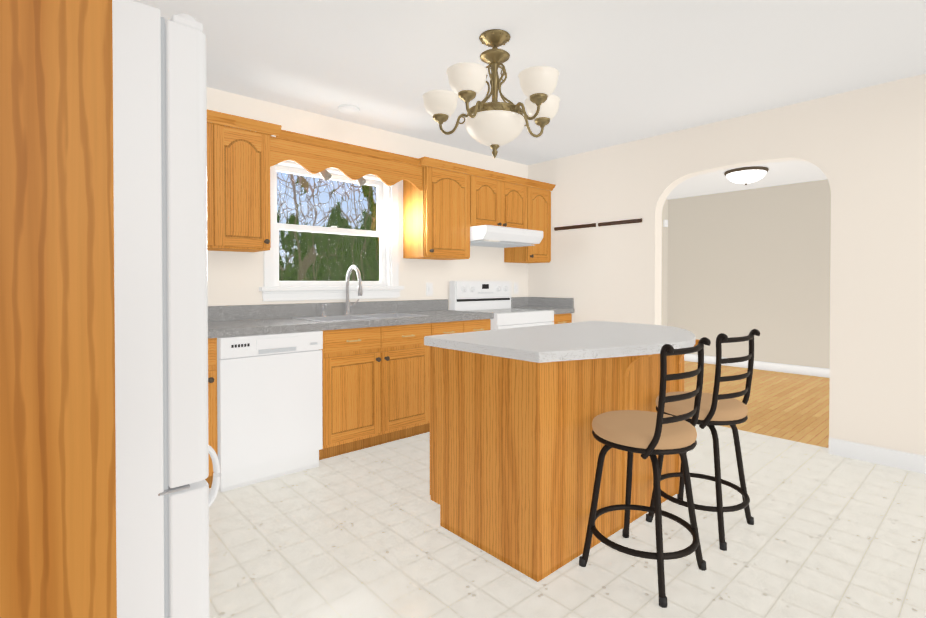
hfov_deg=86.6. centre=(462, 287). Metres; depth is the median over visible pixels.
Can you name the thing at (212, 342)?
base cabinet
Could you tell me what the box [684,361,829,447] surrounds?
floor
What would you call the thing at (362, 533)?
floor
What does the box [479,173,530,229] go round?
upper cabinet
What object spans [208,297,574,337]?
countertop
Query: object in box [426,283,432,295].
outlet
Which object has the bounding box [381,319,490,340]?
base cabinet
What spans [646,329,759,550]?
bar stool
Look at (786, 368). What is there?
baseboard
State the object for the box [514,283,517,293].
electrical outlet plate
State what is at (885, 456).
baseboard
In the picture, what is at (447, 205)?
upper cabinet
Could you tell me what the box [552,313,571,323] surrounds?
base cabinet
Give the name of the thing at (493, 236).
range hood
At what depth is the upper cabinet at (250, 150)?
3.04 m
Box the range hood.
[470,225,542,247]
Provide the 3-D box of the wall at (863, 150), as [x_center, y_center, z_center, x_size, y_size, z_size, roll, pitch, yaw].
[2.620,-0.087,3.263,0.120,2.420,5.600,-1,1,-42]
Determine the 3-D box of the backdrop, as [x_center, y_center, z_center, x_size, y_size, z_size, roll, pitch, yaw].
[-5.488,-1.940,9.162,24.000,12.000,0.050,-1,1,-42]
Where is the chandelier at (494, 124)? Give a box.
[422,29,559,158]
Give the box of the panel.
[0,0,116,617]
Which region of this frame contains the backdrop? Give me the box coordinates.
[277,172,378,280]
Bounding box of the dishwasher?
[217,331,322,491]
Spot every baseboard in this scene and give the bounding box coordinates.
[684,354,829,377]
[829,438,925,473]
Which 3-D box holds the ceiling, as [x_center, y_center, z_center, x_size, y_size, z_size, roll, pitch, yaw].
[2.035,-1.333,2.817,8.070,0.080,5.740,-1,1,-42]
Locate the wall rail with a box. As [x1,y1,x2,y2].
[554,218,641,230]
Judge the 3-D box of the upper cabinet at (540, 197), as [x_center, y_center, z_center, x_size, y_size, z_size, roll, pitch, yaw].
[0.644,-0.631,5.028,0.441,0.740,0.318,-1,1,-42]
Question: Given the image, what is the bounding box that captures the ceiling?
[133,0,925,199]
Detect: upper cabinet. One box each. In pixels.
[207,117,226,250]
[227,121,274,251]
[399,161,478,259]
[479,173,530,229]
[504,185,552,262]
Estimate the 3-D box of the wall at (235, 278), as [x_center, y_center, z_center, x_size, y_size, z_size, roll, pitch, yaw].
[0.160,-0.105,4.910,8.070,2.420,0.140,-1,1,-42]
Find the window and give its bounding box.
[259,160,403,300]
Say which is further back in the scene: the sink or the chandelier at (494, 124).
the sink
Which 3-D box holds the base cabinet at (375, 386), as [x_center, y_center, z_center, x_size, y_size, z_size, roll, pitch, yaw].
[-0.732,0.769,3.628,0.947,0.699,0.577,-1,1,-42]
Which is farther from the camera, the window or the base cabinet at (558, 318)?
the base cabinet at (558, 318)
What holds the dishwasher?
on the floor at (362, 533)
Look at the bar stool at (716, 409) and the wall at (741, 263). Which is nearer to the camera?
the bar stool at (716, 409)
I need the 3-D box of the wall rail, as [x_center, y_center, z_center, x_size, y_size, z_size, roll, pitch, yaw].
[1.253,-0.598,4.668,0.021,0.036,0.948,-1,1,-42]
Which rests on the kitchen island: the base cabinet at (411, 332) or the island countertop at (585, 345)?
the island countertop at (585, 345)
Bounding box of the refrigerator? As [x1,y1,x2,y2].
[112,0,219,617]
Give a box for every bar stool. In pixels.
[579,337,710,607]
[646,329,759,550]
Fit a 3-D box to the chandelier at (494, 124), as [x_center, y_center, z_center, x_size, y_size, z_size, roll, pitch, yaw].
[0.182,-0.976,2.506,0.740,0.626,0.713,-1,1,-42]
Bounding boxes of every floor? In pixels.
[209,424,925,617]
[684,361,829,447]
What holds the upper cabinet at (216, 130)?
attached to the wall at (235, 278)
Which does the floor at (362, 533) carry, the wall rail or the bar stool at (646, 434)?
the bar stool at (646, 434)
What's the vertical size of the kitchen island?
0.854 m
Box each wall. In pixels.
[207,87,667,325]
[528,74,925,455]
[667,179,830,368]
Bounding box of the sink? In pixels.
[294,265,428,321]
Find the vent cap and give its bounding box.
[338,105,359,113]
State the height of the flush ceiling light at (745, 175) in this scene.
0.166 m
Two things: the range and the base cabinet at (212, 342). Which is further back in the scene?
the range
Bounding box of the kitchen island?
[427,345,684,581]
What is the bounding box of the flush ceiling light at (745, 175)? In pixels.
[724,166,768,184]
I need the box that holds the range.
[450,281,553,329]
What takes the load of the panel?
on the floor at (362, 533)
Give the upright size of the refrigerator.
1.736 m
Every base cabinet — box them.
[205,338,217,487]
[319,337,429,459]
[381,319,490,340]
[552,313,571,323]
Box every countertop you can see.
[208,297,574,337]
[424,321,698,372]

